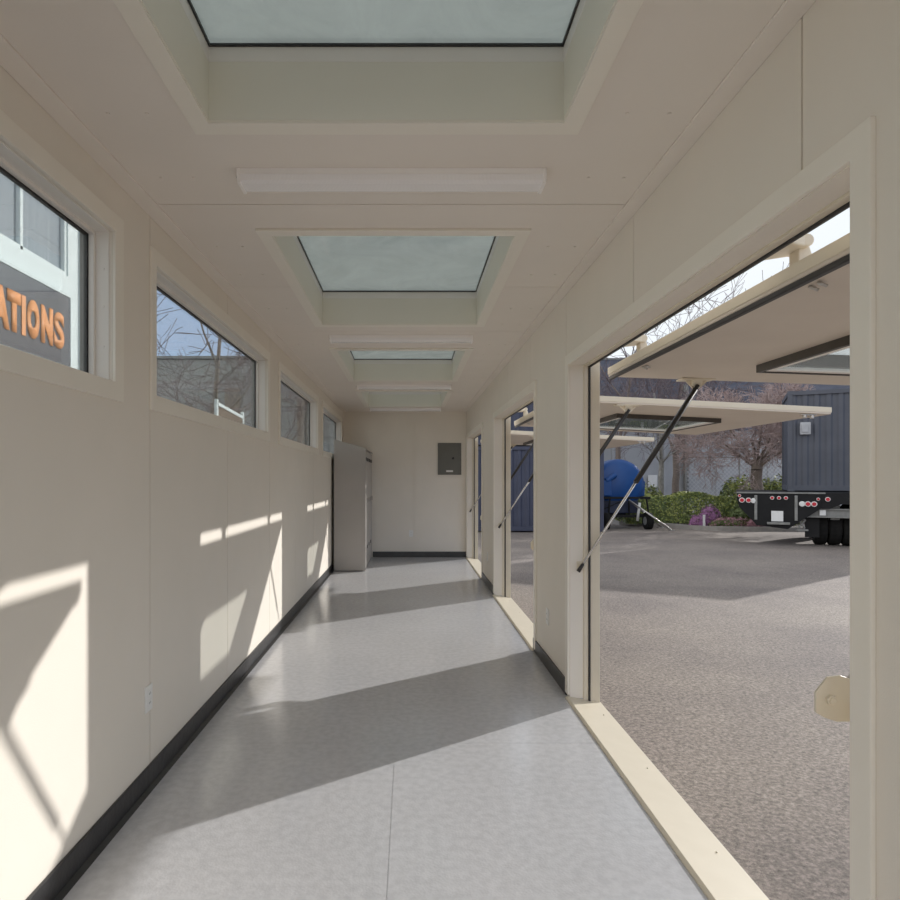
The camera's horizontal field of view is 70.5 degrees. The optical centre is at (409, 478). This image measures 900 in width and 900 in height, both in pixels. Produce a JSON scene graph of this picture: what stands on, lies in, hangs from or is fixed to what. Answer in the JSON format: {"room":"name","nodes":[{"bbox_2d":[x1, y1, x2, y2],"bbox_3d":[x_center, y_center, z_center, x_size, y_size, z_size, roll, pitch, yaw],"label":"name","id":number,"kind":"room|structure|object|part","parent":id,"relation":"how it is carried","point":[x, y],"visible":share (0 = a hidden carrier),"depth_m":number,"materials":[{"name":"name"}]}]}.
{"room":"portable building interior","nodes":[
{"label":"portable building interior","id":0,"kind":"room"},
{"bbox_2d":[0,65,342,899],"bbox_3d":[-1.250,0.095,5.190,0.123,2.611,12.380,0,0,0],"label":"wall","id":1,"kind":"structure","parent":0,"point":[140,546],"depth_m":2.61,"materials":[{"name":"beige paint"}]},
{"bbox_2d":[0,109,123,401],"bbox_3d":[-1.246,-0.690,1.370,0.140,0.748,2.490,0,0,0],"label":"window","id":2,"kind":"structure","parent":1,"relation":"in","point":[92,377],"depth_m":2.42,"materials":[{"name":"beige paint"}]},
{"bbox_3d":[-1.305,-0.691,1.370,0.022,0.601,2.338,0,0,0],"label":"frame","id":3,"kind":"part","parent":2,"relation":"part of","materials":[{"name":"grey metal"}]},
{"bbox_3d":[-1.266,-0.691,1.370,0.023,0.603,2.340,0,0,0],"label":"frame","id":4,"kind":"part","parent":2,"relation":"part of","materials":[{"name":"white plastic"}]},
{"bbox_2d":[145,683,152,713],"bbox_3d":[-1.184,0.995,2.884,0.010,0.117,0.075,0,0,0],"label":"wall outlet","id":5,"kind":"object","parent":1,"relation":"attached to","point":[148,689],"visible":1,"depth_m":2.88,"materials":[{"name":"white plastic"}]},
{"bbox_2d":[0,33,347,411],"bbox_3d":[-1.149,-1.206,5.190,0.080,0.010,12.380,0,0,0],"label":"trim","id":6,"kind":"structure","parent":1,"relation":"attached to","point":[11,60],"depth_m":2.46,"materials":[{"name":"beige paint"}]},
{"bbox_2d":[26,562,333,899],"bbox_3d":[-1.172,1.350,5.190,0.034,0.100,12.380,0,0,0],"label":"baseboard","id":7,"kind":"structure","parent":1,"relation":"attached to","point":[57,884],"depth_m":2.82,"materials":[{"name":"black rubber"}]},
{"bbox_2d":[149,246,269,441],"bbox_3d":[-1.246,-0.690,4.130,0.140,0.748,2.460,0,0,0],"label":"window","id":8,"kind":"structure","parent":1,"relation":"in","point":[157,281],"depth_m":3.69,"materials":[{"name":"beige paint"}]},
{"bbox_3d":[-1.305,-0.691,4.120,0.022,0.601,2.328,0,0,0],"label":"frame","id":9,"kind":"part","parent":8,"relation":"part of","materials":[{"name":"grey metal"}]},
{"bbox_3d":[-1.266,-0.691,4.120,0.023,0.603,2.330,0,0,0],"label":"frame","id":10,"kind":"part","parent":8,"relation":"part of","materials":[{"name":"white plastic"}]},
{"bbox_2d":[278,361,318,454],"bbox_3d":[-1.246,-0.690,6.985,0.140,0.748,2.480,0,0,0],"label":"window","id":11,"kind":"structure","parent":1,"relation":"in","point":[310,447],"depth_m":7.12,"materials":[{"name":"beige paint"}]},
{"bbox_3d":[-1.305,-0.691,6.975,0.022,0.601,2.348,0,0,0],"label":"frame","id":12,"kind":"part","parent":11,"relation":"part of","materials":[{"name":"grey metal"}]},
{"bbox_3d":[-1.266,-0.691,6.975,0.023,0.603,2.350,0,0,0],"label":"frame","id":13,"kind":"part","parent":11,"relation":"part of","materials":[{"name":"beige paint"}]},
{"bbox_2d":[322,401,341,458],"bbox_3d":[-1.246,-0.690,9.850,0.140,0.748,2.490,0,0,0],"label":"window","id":14,"kind":"structure","parent":1,"relation":"in","point":[326,413],"depth_m":9.88,"materials":[{"name":"beige paint"}]},
{"bbox_3d":[-1.266,-0.691,9.840,0.023,0.603,2.360,0,0,0],"label":"frame","id":15,"kind":"part","parent":14,"relation":"part of","materials":[{"name":"white plastic"}]},
{"bbox_2d":[63,557,707,899],"bbox_3d":[-0.051,1.600,5.195,2.521,0.400,12.690,0,0,0],"label":"floor","id":16,"kind":"structure","parent":0,"point":[400,738],"depth_m":2.90,"materials":[{"name":"grey tile"}]},
{"bbox_2d":[334,439,372,570],"bbox_3d":[-0.901,0.393,10.485,0.497,1.995,1.710,0,0,0],"label":"locker","id":17,"kind":"object","parent":16,"relation":"on","point":[353,497],"visible":1,"depth_m":9.63,"materials":[{"name":"grey metal"}]},
{"bbox_3d":[-0.686,0.445,9.865,0.028,1.750,0.408,0,0,0],"label":"door","id":18,"kind":"part","parent":17,"relation":"part of","materials":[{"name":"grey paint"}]},
{"bbox_3d":[-0.686,0.445,10.285,0.028,1.750,0.408,0,0,0],"label":"door","id":19,"kind":"part","parent":17,"relation":"part of","materials":[{"name":"grey paint"}]},
{"bbox_3d":[-0.686,0.445,10.705,0.028,1.750,0.408,0,0,0],"label":"door","id":20,"kind":"part","parent":17,"relation":"part of","materials":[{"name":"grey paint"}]},
{"bbox_3d":[-0.686,0.445,11.125,0.028,1.750,0.408,0,0,0],"label":"door","id":21,"kind":"part","parent":17,"relation":"part of","materials":[{"name":"grey paint"}]},
{"bbox_2d":[0,0,785,410],"bbox_3d":[-0.084,-1.279,5.596,2.211,0.144,13.193,0,0,0],"label":"ceiling","id":22,"kind":"structure","parent":0,"point":[673,56],"depth_m":2.38,"materials":[{"name":"beige paint"}]},
{"bbox_2d":[113,0,643,134],"bbox_3d":[-0.079,-1.336,1.244,1.334,0.272,1.941,0,0,0],"label":"skylight","id":23,"kind":"object","parent":22,"relation":"attached to","point":[231,67],"visible":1,"depth_m":2.14,"materials":[{"name":"beige paint"}]},
{"bbox_3d":[-0.079,-1.431,1.244,1.302,0.051,1.897,0,0,0],"label":"curb frame","id":24,"kind":"part","parent":23,"relation":"part of","materials":[{"name":"white plastic"}]},
{"bbox_3d":[-0.079,-1.468,1.244,1.302,0.008,1.897,0,0,0],"label":"pane","id":25,"kind":"part","parent":23,"relation":"part of","materials":[{"name":"clear glass"}]},
{"bbox_2d":[236,168,546,193],"bbox_3d":[-0.071,-1.185,2.533,1.212,0.053,0.130,0,0,0],"label":"ceiling lamp","id":26,"kind":"object","parent":22,"relation":"attached to","point":[248,179],"visible":1,"depth_m":2.48,"materials":[{"name":"white plastic"}]},
{"bbox_2d":[255,229,530,326],"bbox_3d":[-0.079,-1.336,4.043,1.334,0.272,1.949,0,0,0],"label":"skylight","id":27,"kind":"object","parent":22,"relation":"attached to","point":[339,277],"visible":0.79,"depth_m":4.38,"materials":[{"name":"beige paint"}]},
{"bbox_3d":[-0.079,-1.431,4.043,1.302,0.051,1.905,0,0,0],"label":"curb frame","id":28,"kind":"part","parent":27,"relation":"part of","materials":[{"name":"beige paint"}]},
{"bbox_3d":[-0.079,-1.468,4.043,1.302,0.008,1.905,0,0,0],"label":"pane","id":29,"kind":"part","parent":27,"relation":"part of","materials":[{"name":"clear glass"}]},
{"bbox_2d":[329,348,472,381],"bbox_3d":[-0.079,-1.336,6.848,1.334,0.272,1.949,0,0,0],"label":"skylight","id":30,"kind":"object","parent":22,"relation":"attached to","point":[357,364],"visible":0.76,"depth_m":7.75,"materials":[{"name":"beige paint"}]},
{"bbox_3d":[-0.079,-1.468,6.848,1.302,0.008,1.905,0,0,0],"label":"pane","id":31,"kind":"part","parent":30,"relation":"part of","materials":[{"name":"clear glass"}]},
{"bbox_3d":[-0.079,-1.431,6.848,1.302,0.051,1.905,0,0,0],"label":"curb frame","id":32,"kind":"part","parent":30,"relation":"part of","materials":[{"name":"white plastic"}]},
{"bbox_2d":[329,335,472,343],"bbox_3d":[-0.071,-1.185,5.397,1.212,0.053,0.130,0,0,0],"label":"ceiling lamp","id":33,"kind":"object","parent":22,"relation":"attached to","point":[332,338],"visible":1,"depth_m":5.34,"materials":[{"name":"white plastic"}]},
{"bbox_2d":[355,390,452,406],"bbox_3d":[-0.079,-1.336,9.653,1.334,0.272,1.950,0,0,0],"label":"skylight","id":34,"kind":"object","parent":22,"relation":"attached to","point":[369,398],"visible":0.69,"depth_m":10.55,"materials":[{"name":"beige paint"}]},
{"bbox_3d":[-0.079,-1.431,9.653,1.302,0.051,1.906,0,0,0],"label":"curb frame","id":35,"kind":"part","parent":34,"relation":"part of","materials":[{"name":"beige paint"}]},
{"bbox_2d":[357,385,450,389],"bbox_3d":[-0.071,-1.185,8.207,1.212,0.053,0.130,0,0,0],"label":"ceiling lamp","id":36,"kind":"object","parent":22,"relation":"attached to","point":[359,387],"visible":1,"depth_m":8.15,"materials":[{"name":"white plastic"}]},
{"bbox_2d":[370,408,440,411],"bbox_3d":[-0.071,-1.185,10.863,1.212,0.053,0.130,0,0,0],"label":"ceiling lamp","id":37,"kind":"object","parent":22,"relation":"attached to","point":[371,409],"visible":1,"depth_m":10.81,"materials":[{"name":"white plastic"}]},
{"bbox_2d":[343,411,466,556],"bbox_3d":[-0.084,0.095,11.460,2.211,2.611,0.160,0,0,0],"label":"wall","id":38,"kind":"structure","parent":0,"point":[409,493],"depth_m":11.38,"materials":[{"name":"beige paint"}]},
{"bbox_2d":[373,552,465,556],"bbox_3d":[0.181,1.350,11.374,1.682,0.100,0.012,0,0,0],"label":"baseboard","id":39,"kind":"structure","parent":38,"relation":"attached to","point":[375,554],"depth_m":11.37,"materials":[{"name":"black rubber"}]},
{"bbox_2d":[438,443,460,474],"bbox_3d":[0.715,-0.360,11.355,0.420,0.570,0.050,0,0,0],"label":"electrical panel","id":40,"kind":"object","parent":38,"relation":"attached to","point":[449,454],"visible":1,"depth_m":11.35,"materials":[{"name":"grey metal"}]},
{"bbox_2d":[467,0,899,899],"bbox_3d":[1.116,0.095,5.190,0.188,2.611,12.380,0,0,0],"label":"wall","id":41,"kind":"structure","parent":0,"point":[837,68],"depth_m":1.76,"materials":[{"name":"beige paint"}]},
{"bbox_2d":[466,422,482,577],"bbox_3d":[1.109,0.322,10.131,0.227,2.275,2.494,0,0,0],"label":"door frame","id":42,"kind":"structure","parent":41,"relation":"in","point":[471,441],"depth_m":11.26,"materials":[{"name":"beige paint"}]},
{"bbox_3d":[1.109,1.424,10.110,0.227,0.072,2.328,0,0,0],"label":"sill","id":43,"kind":"part","parent":42,"relation":"part of","materials":[{"name":"beige metal"}]},
{"bbox_3d":[1.183,0.307,10.110,0.061,2.245,2.320,0,0,0],"label":"steel frame","id":44,"kind":"part","parent":42,"relation":"part of","materials":[{"name":"beige paint"}]},
{"bbox_2d":[469,430,653,519],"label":"door","id":45,"kind":"structure","parent":42,"relation":"attached to","point":[525,438],"depth_m":9.09,"materials":[{"name":"paint"}]},
{"bbox_3d":[2.360,-0.614,10.140,2.190,0.166,2.320,0,0,0],"label":"panel","id":46,"kind":"part","parent":45,"relation":"part of","materials":[{"name":"paint"}]},
{"bbox_2d":[492,380,536,650],"bbox_3d":[1.109,0.322,6.402,0.227,2.275,2.587,0,0,0],"label":"door frame","id":47,"kind":"structure","parent":41,"relation":"in","point":[521,622],"depth_m":7.62,"materials":[{"name":"beige paint"}]},
{"bbox_3d":[1.183,0.307,6.402,0.061,2.245,2.455,0,0,0],"label":"steel frame","id":48,"kind":"part","parent":47,"relation":"part of","materials":[{"name":"beige paint"}]},
{"bbox_3d":[1.109,1.424,6.402,0.227,0.072,2.463,0,0,0],"label":"sill","id":49,"kind":"part","parent":47,"relation":"part of","materials":[{"name":"beige metal"}]},
{"bbox_2d":[498,396,831,549],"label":"door","id":50,"kind":"structure","parent":47,"relation":"attached to","point":[700,417],"depth_m":5.63,"materials":[{"name":"paint"}]},
{"bbox_3d":[1.256,0.287,7.570,0.361,0.546,0.017,0,0,2],"label":"strut rod","id":51,"kind":"part","parent":50,"relation":"part of","materials":[{"name":"silver metal"}]},
{"bbox_3d":[2.400,-0.559,6.478,0.926,0.066,1.161,0,0,0],"label":"sash","id":52,"kind":"part","parent":50,"relation":"part of","materials":[{"name":"clear plastic"}]},
{"bbox_3d":[2.360,-0.614,6.433,2.190,0.166,2.455,0,0,0],"label":"panel","id":53,"kind":"part","parent":50,"relation":"part of","materials":[{"name":"paint"}]},
{"bbox_2d":[481,572,566,694],"bbox_3d":[1.016,1.350,3.967,0.012,0.100,9.935,0,0,0],"label":"baseboard","id":54,"kind":"structure","parent":41,"relation":"attached to","point":[545,659],"depth_m":4.65,"materials":[{"name":"black rubber"}]},
{"bbox_2d":[463,0,815,411],"bbox_3d":[0.986,-1.206,5.190,0.072,0.010,12.380,0,0,0],"label":"trim","id":55,"kind":"structure","parent":41,"relation":"attached to","point":[790,12],"depth_m":2.23,"materials":[{"name":"beige paint"}]},
{"bbox_2d":[565,116,875,899],"bbox_3d":[1.109,0.322,2.759,0.227,2.275,2.735,0,0,0],"label":"door","id":56,"kind":"structure","parent":41,"relation":"in","point":[713,868],"depth_m":2.08,"materials":[{"name":"beige paint"}]},
{"bbox_3d":[1.183,0.307,2.759,0.061,2.245,2.603,0,0,0],"label":"steel frame","id":57,"kind":"part","parent":56,"relation":"part of","materials":[{"name":"beige paint"}]},
{"bbox_3d":[1.109,1.424,2.759,0.227,0.072,2.611,0,0,0],"label":"sill","id":58,"kind":"part","parent":56,"relation":"part of","materials":[{"name":"beige metal"}]},
{"bbox_2d":[576,233,849,721],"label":"door","id":59,"kind":"structure","parent":56,"relation":"attached to","point":[786,327],"depth_m":2.82,"materials":[{"name":"paint"}]},
{"bbox_3d":[1.256,0.282,4.000,0.361,0.554,0.017,0,0,2],"label":"strut rod","id":60,"kind":"part","parent":59,"relation":"part of","materials":[{"name":"silver metal"}]},
{"bbox_3d":[2.360,-0.639,2.739,2.190,0.136,2.603,0,0,0],"label":"panel","id":61,"kind":"part","parent":59,"relation":"part of","materials":[{"name":"paint"}]},
{"bbox_3d":[2.400,-0.585,2.833,0.926,0.053,1.309,0,0,0],"label":"sash","id":62,"kind":"part","parent":59,"relation":"part of","materials":[{"name":"clear plastic"}]},
{"label":"outside","id":63,"kind":"structure","parent":0,"visible":0},
{"bbox_2d":[478,510,849,899],"bbox_3d":[15.000,1.950,40.000,150.000,0.300,160.000,0,0,0],"label":"asphalt","id":64,"kind":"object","parent":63,"point":[716,647],"depth_m":5.82,"materials":[{"name":"grey asphalt"}]},
{"bbox_2d":[0,173,79,369],"bbox_3d":[-7.975,-1.700,2.810,6.050,7.000,13.620,0,0,0],"label":"building","id":65,"kind":"structure","parent":64,"relation":"on","point":[34,239],"depth_m":8.70,"materials":[{"name":"white paint"}]},
{"bbox_3d":[-5.085,-3.730,7.100,0.010,1.540,4.400,0,0,0],"label":"pane","id":66,"kind":"part","parent":65,"relation":"part of","materials":[{"name":"grey glass"}]},
{"bbox_2d":[0,258,71,366],"bbox_3d":[-4.963,-2.130,6.225,0.066,1.060,6.090,0,0,0],"label":"sign","id":67,"kind":"object","parent":65,"relation":"attached to","point":[36,316],"visible":0.96,"depth_m":8.35,"materials":[{"name":"grey"}]},
{"bbox_2d":[214,399,243,423],"bbox_3d":[-4.000,0.075,14.175,0.060,3.450,2.150,0,0,0],"label":"rail","id":68,"kind":"object","parent":64,"relation":"on","point":[220,410],"visible":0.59,"depth_m":13.82,"materials":[{"name":"white metal"}]},
{"bbox_3d":[-4.000,-0.850,14.175,0.030,1.300,1.950,0,0,0],"label":"infill panel","id":69,"kind":"part","parent":68,"relation":"part of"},
{"bbox_2d":[157,293,306,438],"bbox_3d":[-6.593,-3.903,20.320,9.314,11.416,9.165,0,0,-43],"label":"bare tree","id":70,"kind":"object","parent":64,"relation":"on","point":[217,383],"visible":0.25,"depth_m":19.36,"materials":[{"name":"brown plant"}]},
{"bbox_2d":[157,356,333,453],"bbox_3d":[-17.950,-1.995,34.425,32.100,7.589,9.150,0,0,0],"label":"building","id":71,"kind":"structure","parent":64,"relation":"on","point":[328,431],"depth_m":30.00,"materials":[{"name":"metal"}]},
{"bbox_2d":[180,349,333,442],"bbox_3d":[-5.370,-3.032,25.579,5.700,9.674,6.872,0,0,19],"label":"bare tree","id":72,"kind":"object","parent":64,"relation":"on","point":[288,389],"visible":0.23,"depth_m":25.02,"materials":[{"name":"brown plant"}]},
{"bbox_2d":[478,446,603,531],"bbox_3d":[3.521,0.330,22.620,6.068,2.885,2.448,0,0,0],"label":"shipping container","id":73,"kind":"object","parent":64,"relation":"on","point":[522,511],"visible":0.05,"depth_m":21.43,"materials":[{"name":"blue metal"}]},
{"bbox_2d":[478,403,532,445],"bbox_3d":[2.915,-2.421,22.620,6.068,2.605,2.448,0,0,0],"label":"shipping container","id":74,"kind":"object","parent":73,"relation":"on","point":[517,415],"visible":0.02,"depth_m":21.46,"materials":[{"name":"blue metal"}]},
{"bbox_2d":[604,459,674,530],"bbox_3d":[7.884,0.533,23.189,2.952,2.534,2.422,0,0,0],"label":"trailer","id":75,"kind":"object","parent":64,"relation":"on","point":[619,474],"visible":0.59,"depth_m":23.18,"materials":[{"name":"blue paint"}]},
{"bbox_3d":[7.558,1.010,23.600,2.300,0.741,1.600,0,0,0],"label":"trailer frame","id":76,"kind":"part","parent":75,"relation":"part of","materials":[{"name":"black paint"}]},
{"bbox_2d":[600,285,728,458],"bbox_3d":[10.687,-4.562,31.423,7.699,12.727,8.155,0,0,5],"label":"bare tree","id":77,"kind":"object","parent":64,"relation":"on","point":[617,452],"visible":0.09,"depth_m":30.58,"materials":[{"name":"brown plant"}]},
{"bbox_2d":[600,262,788,505],"bbox_3d":[14.758,-4.967,33.005,10.631,13.540,9.043,0,0,-16],"label":"bare tree","id":78,"kind":"object","parent":64,"relation":"on","point":[676,475],"visible":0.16,"depth_m":32.84,"materials":[{"name":"brown plant"}]},
{"bbox_2d":[611,513,804,531],"bbox_3d":[16.000,1.725,26.375,16.000,0.150,9.250,0,0,0],"label":"curb","id":79,"kind":"object","parent":64,"relation":"on","point":[670,525],"visible":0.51,"depth_m":22.06,"materials":[{"name":"concrete"}]},
{"bbox_2d":[615,514,804,526],"bbox_3d":[15.966,1.740,26.419,15.678,0.120,8.937,0,0,0],"label":"planting bed","id":80,"kind":"object","parent":64,"relation":"on","point":[797,525],"visible":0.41,"depth_m":23.97,"materials":[{"name":"brown soil"}]},
{"bbox_2d":[639,481,665,517],"bbox_3d":[9.621,0.896,26.347,2.013,1.644,1.704,0,0,0],"label":"leafy shrub","id":81,"kind":"object","parent":80,"relation":"on","point":[652,492],"visible":0.12,"depth_m":26.12,"materials":[{"name":"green plant"}]},
{"bbox_2d":[605,314,717,495],"bbox_3d":[11.171,-2.919,28.363,5.279,9.206,7.110,0,0,30],"label":"bare tree","id":82,"kind":"object","parent":80,"relation":"on","point":[661,460],"visible":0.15,"depth_m":28.49,"materials":[{"name":"brown plant"}]},
{"bbox_2d":[614,491,749,524],"bbox_3d":[10.497,1.089,24.578,4.802,1.308,1.737,0,0,6],"label":"hedge","id":83,"kind":"object","parent":80,"relation":"on","point":[666,511],"visible":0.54,"depth_m":23.97,"materials":[{"name":"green plant"}]},
{"bbox_2d":[688,514,707,525],"bbox_3d":[10.353,1.472,22.823,0.678,0.467,0.534,0,0,0],"label":"heather","id":84,"kind":"object","parent":80,"relation":"on","point":[697,520],"visible":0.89,"depth_m":22.67,"materials":[{"name":"purple plant"}]},
{"bbox_2d":[700,504,720,523],"bbox_3d":[10.860,1.290,23.019,0.826,0.841,0.600,0,0,0],"label":"heather","id":85,"kind":"object","parent":80,"relation":"on","point":[706,512],"visible":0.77,"depth_m":22.85,"materials":[{"name":"purple plant"}]},
{"bbox_2d":[708,516,752,526],"bbox_3d":[11.323,1.509,22.468,1.566,0.400,0.607,0,0,0],"label":"heather","id":86,"kind":"object","parent":80,"relation":"on","point":[717,521],"visible":0.93,"depth_m":22.29,"materials":[{"name":"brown plant"}]},
{"bbox_2d":[666,383,815,489],"bbox_3d":[13.291,-1.244,24.636,6.728,5.874,6.305,0,0,10],"label":"bare tree","id":87,"kind":"object","parent":80,"relation":"on","point":[774,430],"visible":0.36,"depth_m":23.91,"materials":[{"name":"brown plant"}]},
{"bbox_2d":[719,474,765,513],"bbox_3d":[13.608,0.758,26.056,2.199,1.949,1.693,0,0,0],"label":"leafy shrub","id":88,"kind":"object","parent":80,"relation":"on","point":[732,486],"visible":0.27,"depth_m":25.80,"materials":[{"name":"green plant"}]},
{"bbox_2d":[745,519,766,526],"bbox_3d":[12.418,1.489,22.320,1.295,0.429,0.596,0,0,0],"label":"heather","id":89,"kind":"object","parent":80,"relation":"on","point":[750,521],"visible":0.2,"depth_m":22.16,"materials":[{"name":"brown plant"}]},
{"bbox_2d":[726,503,803,525],"bbox_3d":[12.873,1.174,23.253,2.662,1.118,1.445,0,0,0],"label":"leafy shrub","id":90,"kind":"object","parent":80,"relation":"on","point":[738,511],"visible":0.19,"depth_m":22.91,"materials":[{"name":"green plant"}]},
{"bbox_2d":[762,473,781,489],"bbox_3d":[15.173,0.734,26.533,1.851,1.975,1.507,0,0,0],"label":"leafy shrub","id":91,"kind":"object","parent":80,"relation":"on","point":[767,483],"visible":0.14,"depth_m":26.25,"materials":[{"name":"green plant"}]},
{"bbox_2d":[600,358,849,506],"bbox_3d":[22.166,-2.711,43.796,26.331,9.021,12.408,0,0,0],"label":"warehouse","id":92,"kind":"structure","parent":64,"relation":"on","point":[651,474],"depth_m":38.00,"materials":[{"name":"grey concrete"}]},
{"bbox_2d":[685,457,840,512],"bbox_3d":[18.898,0.325,31.300,10.627,2.950,0.079,0,0,0],"label":"fence","id":93,"kind":"object","parent":64,"relation":"on","point":[686,475],"visible":0.07,"depth_m":31.30,"materials":[{"name":"grey metal"}]},
{"bbox_3d":[13.624,0.325,31.300,0.079,2.950,0.079,0,0,0],"label":"post","id":94,"kind":"part","parent":93,"relation":"part of","materials":[{"name":"grey metal"}]},
{"bbox_2d":[736,490,849,545],"bbox_3d":[12.484,1.077,18.037,5.720,1.447,4.300,0,0,27],"label":"flatbed trailer","id":95,"kind":"object","parent":64,"relation":"on","point":[826,521],"visible":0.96,"depth_m":16.93,"materials":[{"name":"black paint"}]},
{"bbox_3d":[9.920,0.373,17.026,2.070,0.040,0.030,0,0,27],"label":"rub rail","id":96,"kind":"part","parent":95,"relation":"part of","materials":[{"name":"grey metal"}]},
{"bbox_2d":[782,388,849,490],"bbox_3d":[13.322,-1.092,18.426,4.208,2.895,2.574,0,0,27],"label":"shipping container","id":97,"kind":"object","parent":95,"relation":"on","point":[816,451],"visible":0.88,"depth_m":18.04,"materials":[{"name":"metal"}]},
{"bbox_3d":[13.274,0.774,17.803,2.900,0.612,3.800,0,0,27],"label":"frame rail","id":98,"kind":"part","parent":95,"relation":"part of","materials":[{"name":"grey metal"}]}
]}

